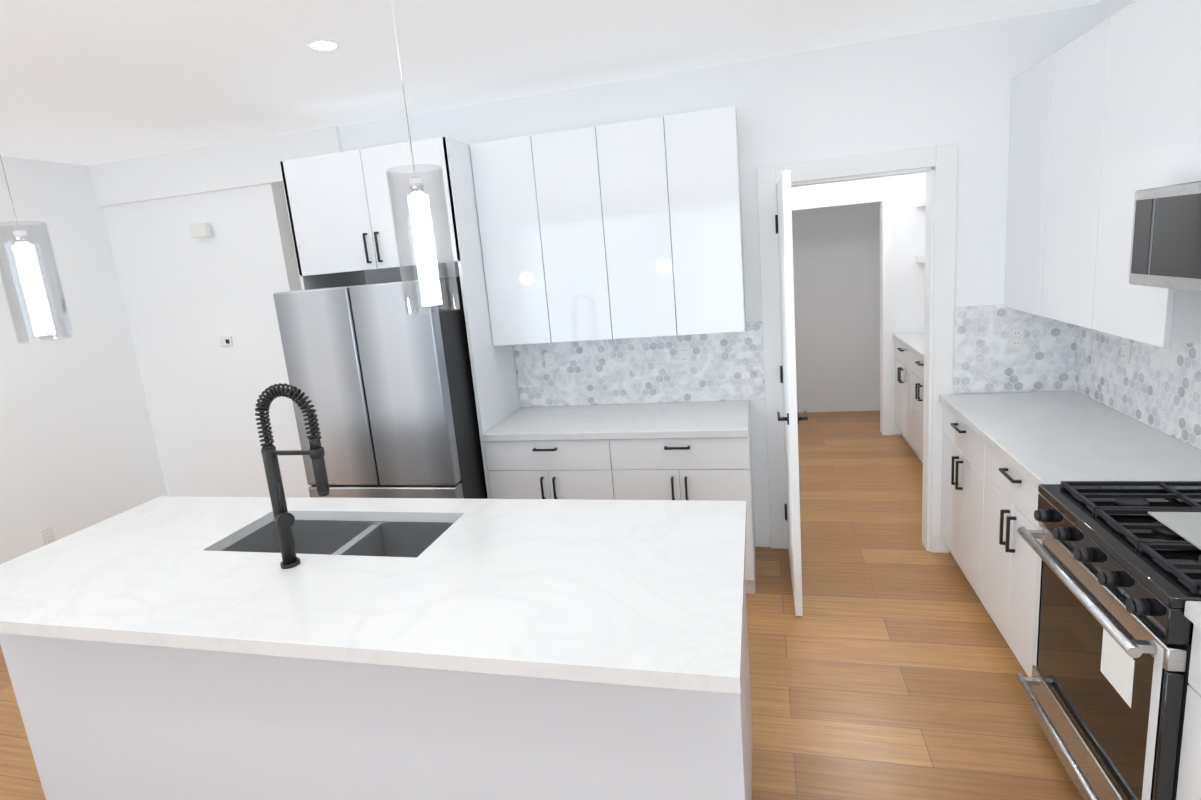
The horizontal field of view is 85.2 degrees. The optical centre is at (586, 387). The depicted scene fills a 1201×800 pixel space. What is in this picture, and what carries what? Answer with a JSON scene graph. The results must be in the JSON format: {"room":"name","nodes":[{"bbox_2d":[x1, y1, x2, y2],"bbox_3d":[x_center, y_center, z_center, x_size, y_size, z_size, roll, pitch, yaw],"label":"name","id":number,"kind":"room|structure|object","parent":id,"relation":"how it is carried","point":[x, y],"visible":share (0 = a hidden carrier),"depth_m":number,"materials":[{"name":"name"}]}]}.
{"room":"kitchen","nodes":[
{"label":"kitchen","id":0,"kind":"room"},
{"bbox_2d":[0,156,167,564],"bbox_3d":[-4.364,0.585,1.349,0.120,2.780,7.550,-2,12,15],"label":"wall","id":1,"kind":"structure","parent":0,"point":[78,449],"depth_m":4.42,"materials":[{"name":"paint"}]},
{"bbox_2d":[40,527,55,545],"bbox_3d":[-3.504,0.972,4.251,0.008,0.115,0.072,-2,12,15],"label":"outlet","id":2,"kind":"object","parent":1,"relation":"attached to","point":[48,536],"visible":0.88,"depth_m":4.25,"materials":[{"name":"plastic"}]},
{"bbox_2d":[0,410,1082,799],"bbox_3d":[-1.173,1.527,2.449,8.200,0.060,11.200,-2,12,15],"label":"floor","id":3,"kind":"structure","parent":0,"point":[886,666],"depth_m":2.84,"materials":[{"name":"brown wood"}]},
{"bbox_2d":[0,568,751,799],"bbox_3d":[-0.744,1.011,2.403,2.590,0.890,0.740,-2,12,15],"label":"kitchen island","id":4,"kind":"object","parent":3,"relation":"on","point":[181,648],"depth_m":2.03,"materials":[{"name":"white paint"}]},
{"bbox_2d":[0,496,746,695],"bbox_3d":[-0.822,0.580,2.212,2.640,0.040,1.004,-2,12,15],"label":"island countertop","id":5,"kind":"structure","parent":4,"relation":"on","point":[626,593],"depth_m":1.93,"materials":[{"name":"white stone"}]},
{"bbox_2d":[255,383,329,568],"bbox_3d":[-0.926,0.286,2.063,0.228,0.609,0.086,-2,12,15],"label":"faucet","id":6,"kind":"object","parent":5,"relation":"on","point":[284,518],"visible":1,"depth_m":2.05,"materials":[{"name":"black metal"}]},
{"bbox_2d":[220,516,451,555],"bbox_3d":[-0.909,0.669,2.437,0.876,0.230,0.385,-2,12,15],"label":"sink","id":7,"kind":"object","parent":5,"relation":"in","point":[354,535],"depth_m":2.58,"materials":[{"name":"grey metal"}]},
{"bbox_2d":[273,276,487,498],"bbox_3d":[-1.018,0.275,3.881,0.900,1.800,0.885,-2,12,15],"label":"fridge","id":8,"kind":"object","parent":3,"relation":"on","point":[380,377],"visible":0.67,"depth_m":3.40,"materials":[{"name":"silver metal"}]},
{"bbox_2d":[279,136,520,498],"bbox_3d":[-1.017,-0.101,3.973,1.003,2.500,0.651,-2,12,15],"label":"cabinet","id":9,"kind":"object","parent":3,"relation":"on","point":[339,207],"visible":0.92,"depth_m":3.56,"materials":[{"name":"white paint"}]},
{"bbox_2d":[485,440,617,499],"bbox_3d":[-0.111,0.651,3.919,0.715,0.890,0.623,-2,12,15],"label":"base cabinet","id":10,"kind":"object","parent":3,"relation":"on","point":[523,469],"depth_m":3.56,"materials":[{"name":"white paint"}]},
{"bbox_2d":[610,429,754,593],"bbox_3d":[0.579,0.624,3.734,0.715,0.890,0.623,-2,12,15],"label":"base cabinet","id":11,"kind":"object","parent":3,"relation":"on","point":[676,451],"depth_m":3.38,"materials":[{"name":"white paint"}]},
{"bbox_2d":[482,400,749,443],"bbox_3d":[0.190,0.185,3.727,1.430,0.040,0.643,-2,12,15],"label":"countertop","id":12,"kind":"structure","parent":11,"relation":"on","point":[707,420],"depth_m":3.60,"materials":[{"name":"white stone"}]},
{"bbox_2d":[895,340,908,443],"bbox_3d":[2.994,0.053,5.493,0.618,0.890,0.666,-2,12,15],"label":"base cabinet","id":13,"kind":"object","parent":3,"relation":"on","point":[901,354],"depth_m":5.56,"materials":[{"name":"white paint"}]},
{"bbox_2d":[909,352,923,462],"bbox_3d":[2.831,0.193,4.863,0.618,0.890,0.666,-2,12,15],"label":"base cabinet","id":14,"kind":"object","parent":3,"relation":"on","point":[909,369],"depth_m":5.08,"materials":[{"name":"white paint"}]},
{"bbox_2d":[893,332,923,359],"bbox_3d":[2.779,-0.261,4.775,0.638,0.040,1.998,-2,12,15],"label":"countertop","id":15,"kind":"structure","parent":14,"relation":"on","point":[913,341],"depth_m":5.36,"materials":[{"name":"white stone"}]},
{"bbox_2d":[941,403,978,590],"bbox_3d":[2.201,0.574,3.241,0.623,0.890,0.698,-2,12,15],"label":"base cabinet","id":16,"kind":"object","parent":3,"relation":"on","point":[960,449],"depth_m":3.29,"materials":[{"name":"white paint"}]},
{"bbox_2d":[975,439,1038,676],"bbox_3d":[2.029,0.722,2.580,0.623,0.890,0.699,-2,12,15],"label":"base cabinet","id":17,"kind":"object","parent":3,"relation":"on","point":[1006,565],"depth_m":2.68,"materials":[{"name":"white paint"}]},
{"bbox_2d":[939,391,1200,490],"bbox_3d":[2.064,0.194,2.822,0.643,0.040,1.397,-2,12,15],"label":"countertop","id":18,"kind":"structure","parent":17,"relation":"on","point":[1054,437],"depth_m":2.66,"materials":[{"name":"white stone"}]},
{"bbox_2d":[1016,481,1200,799],"bbox_3d":[1.783,0.843,1.899,0.717,0.961,0.758,-2,12,15],"label":"range","id":19,"kind":"object","parent":3,"relation":"on","point":[1118,581],"visible":0.98,"depth_m":1.86,"materials":[{"name":"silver metal"}]},
{"bbox_2d":[1176,627,1200,799],"bbox_3d":[1.672,1.029,1.202,0.623,0.890,0.689,-2,12,15],"label":"base cabinet","id":20,"kind":"object","parent":3,"relation":"on","point":[1189,777],"depth_m":1.54,"materials":[{"name":"white paint"}]},
{"bbox_2d":[1184,601,1200,634],"bbox_3d":[1.451,0.721,0.462,0.643,0.040,2.069,-2,12,15],"label":"countertop","id":21,"kind":"structure","parent":20,"relation":"on","point":[1192,611],"depth_m":1.50,"materials":[{"name":"white stone"}]},
{"bbox_2d":[0,0,1100,165],"bbox_3d":[-1.428,-1.257,1.894,8.200,0.080,11.200,-2,12,15],"label":"ceiling","id":22,"kind":"structure","parent":0,"point":[88,82],"depth_m":2.94,"materials":[{"name":"paint"}]},
{"bbox_2d":[0,154,73,342],"bbox_3d":[-1.612,-0.646,1.793,0.128,1.040,0.128,-2,12,15],"label":"pendant light","id":23,"kind":"object","parent":22,"relation":"hanging from","point":[36,298],"visible":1,"depth_m":1.85,"materials":[{"name":"clear glass"}]},
{"bbox_2d":[307,40,338,50],"bbox_3d":[-1.076,-1.400,2.669,0.124,0.006,0.124,-2,12,15],"label":"recessed light","id":24,"kind":"object","parent":22,"relation":"in","point":[324,45],"visible":1,"depth_m":2.66,"materials":[{"name":"paint"}]},
{"bbox_2d":[386,0,459,314],"bbox_3d":[-0.415,-0.692,1.472,0.128,1.040,0.128,-2,12,15],"label":"pendant light","id":25,"kind":"object","parent":22,"relation":"hanging from","point":[426,262],"visible":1,"depth_m":1.52,"materials":[{"name":"clear glass"}]},
{"bbox_2d":[89,4,1095,551],"bbox_3d":[-0.328,-0.339,4.130,6.540,2.780,0.155,-2,12,15],"label":"wall","id":26,"kind":"structure","parent":0,"point":[189,300],"depth_m":3.96,"materials":[{"name":"paint"}]},
{"bbox_2d":[189,223,210,237],"bbox_3d":[-2.641,-1.074,4.464,0.135,0.090,0.039,-2,12,15],"label":"door chime","id":27,"kind":"object","parent":26,"relation":"attached to","point":[200,230],"visible":1,"depth_m":4.45,"materials":[{"name":"plastic"}]},
{"bbox_2d":[219,336,232,346],"bbox_3d":[-2.571,-0.331,4.657,0.095,0.070,0.023,-2,12,15],"label":"thermostat","id":28,"kind":"object","parent":26,"relation":"attached to","point":[226,341],"visible":1,"depth_m":4.65,"materials":[{"name":"plastic"}]},
{"bbox_2d":[469,106,745,345],"bbox_3d":[0.136,-0.852,3.670,1.430,1.122,0.338,-2,12,15],"label":"upper cabinet","id":29,"kind":"object","parent":26,"relation":"attached to","point":[626,229],"visible":1,"depth_m":3.49,"materials":[{"name":"white paint"}]},
{"bbox_2d":[775,170,807,615],"bbox_3d":[1.050,0.014,3.385,0.136,2.117,0.772,-2,12,15],"label":"pantry door","id":30,"kind":"structure","parent":26,"relation":"in","point":[791,418],"depth_m":3.09,"materials":[{"name":"paint"}]},
{"bbox_2d":[514,304,1075,406],"bbox_3d":[1.036,-0.161,3.765,3.068,0.469,0.010,-2,12,15],"label":"backsplash","id":31,"kind":"structure","parent":26,"relation":"attached to","point":[725,367],"depth_m":3.84,"materials":[{"name":"tile"}]},
{"bbox_2d":[544,352,556,370],"bbox_3d":[-0.225,-0.165,4.081,0.072,0.115,0.008,-2,12,15],"label":"outlet","id":32,"kind":"object","parent":31,"relation":"attached to","point":[550,360],"visible":1,"depth_m":4.08,"materials":[{"name":"plastic"}]},
{"bbox_2d":[678,345,690,364],"bbox_3d":[0.581,-0.195,3.865,0.072,0.115,0.008,-2,12,15],"label":"outlet","id":33,"kind":"object","parent":31,"relation":"attached to","point":[684,352],"visible":1,"depth_m":3.86,"materials":[{"name":"plastic"}]},
{"bbox_2d":[1008,327,1024,348],"bbox_3d":[2.251,-0.259,3.417,0.072,0.115,0.008,-2,12,15],"label":"outlet","id":34,"kind":"object","parent":31,"relation":"attached to","point":[1016,338],"visible":1,"depth_m":3.42,"materials":[{"name":"plastic"}]},
{"bbox_2d":[757,143,957,552],"bbox_3d":[1.516,-0.141,3.704,0.985,2.230,0.140,-2,12,15],"label":"door frame","id":35,"kind":"structure","parent":26,"relation":"attached to","point":[938,165],"depth_m":3.55,"materials":[{"name":"paint"}]},
{"bbox_2d":[791,173,925,434],"bbox_3d":[2.313,-0.927,5.869,2.040,2.780,0.120,-2,12,15],"label":"wall","id":36,"kind":"structure","parent":0,"point":[837,260],"depth_m":5.78,"materials":[{"name":"paint"}]},
{"bbox_2d":[792,190,892,434],"bbox_3d":[2.222,-0.606,5.890,0.990,2.160,0.019,-2,12,15],"label":"door frame","id":37,"kind":"structure","parent":36,"relation":"attached to","point":[885,198],"depth_m":5.71,"materials":[{"name":"paint"}]},
{"bbox_2d":[915,255,924,262],"bbox_3d":[2.779,-0.884,4.514,0.459,0.050,2.228,-2,12,15],"label":"shelf","id":38,"kind":"object","parent":36,"relation":"attached to","point":[921,258],"visible":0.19,"depth_m":5.47,"materials":[{"name":"paint"}]},
{"bbox_2d":[916,199,925,206],"bbox_3d":[2.739,-1.329,4.426,0.459,0.050,2.228,-2,12,15],"label":"shelf","id":39,"kind":"object","parent":36,"relation":"attached to","point":[920,203],"visible":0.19,"depth_m":5.37,"materials":[{"name":"paint"}]},
{"bbox_2d":[1095,0,1135,25],"bbox_3d":[1.640,0.356,-0.260,0.120,2.780,7.550,-2,12,15],"label":"wall","id":40,"kind":"structure","parent":0,"point":[1106,9],"depth_m":2.96,"materials":[{"name":"paint"}]},
{"bbox_2d":[1004,57,1047,314],"bbox_3d":[2.236,-0.929,3.037,0.338,1.100,0.471,-2,12,15],"label":"upper cabinet","id":41,"kind":"object","parent":40,"relation":"attached to","point":[1026,150],"depth_m":3.09,"materials":[{"name":"white paint"}]},
{"bbox_2d":[1036,21,1103,326],"bbox_3d":[2.120,-0.830,2.591,0.338,1.100,0.472,-2,12,15],"label":"upper cabinet","id":42,"kind":"object","parent":40,"relation":"attached to","point":[1072,94],"depth_m":2.66,"materials":[{"name":"white paint"}]},
{"bbox_2d":[1073,325,1200,449],"bbox_3d":[1.979,-0.007,1.309,0.010,0.955,4.238,-2,12,15],"label":"backsplash","id":43,"kind":"structure","parent":40,"relation":"attached to","point":[1156,387],"depth_m":2.75,"materials":[{"name":"tile"}]},
{"bbox_2d":[1120,337,1131,363],"bbox_3d":[2.387,-0.167,2.891,0.008,0.115,0.072,-2,12,15],"label":"outlet","id":44,"kind":"object","parent":43,"relation":"attached to","point":[1125,350],"visible":0.92,"depth_m":2.88,"materials":[{"name":"plastic"}]},
{"bbox_2d":[1084,0,1200,347],"bbox_3d":[2.004,-0.730,2.145,0.338,1.100,0.471,-2,12,15],"label":"upper cabinet","id":45,"kind":"object","parent":40,"relation":"attached to","point":[1105,123],"depth_m":2.22,"materials":[{"name":"white paint"}]},
{"bbox_2d":[1160,0,1200,186],"bbox_3d":[1.813,-0.926,1.496,0.358,0.770,0.764,-2,12,15],"label":"upper cabinet","id":46,"kind":"object","parent":40,"relation":"attached to","point":[1182,129],"depth_m":1.90,"materials":[{"name":"white paint"}]},
{"bbox_2d":[1129,182,1200,291],"bbox_3d":[1.809,-0.391,1.617,0.446,0.290,0.740,-2,12,15],"label":"over-the-range microwave","id":47,"kind":"object","parent":46,"relation":"attached to","point":[1166,243],"visible":1,"depth_m":1.84,"materials":[{"name":"silver metal"}]}
]}

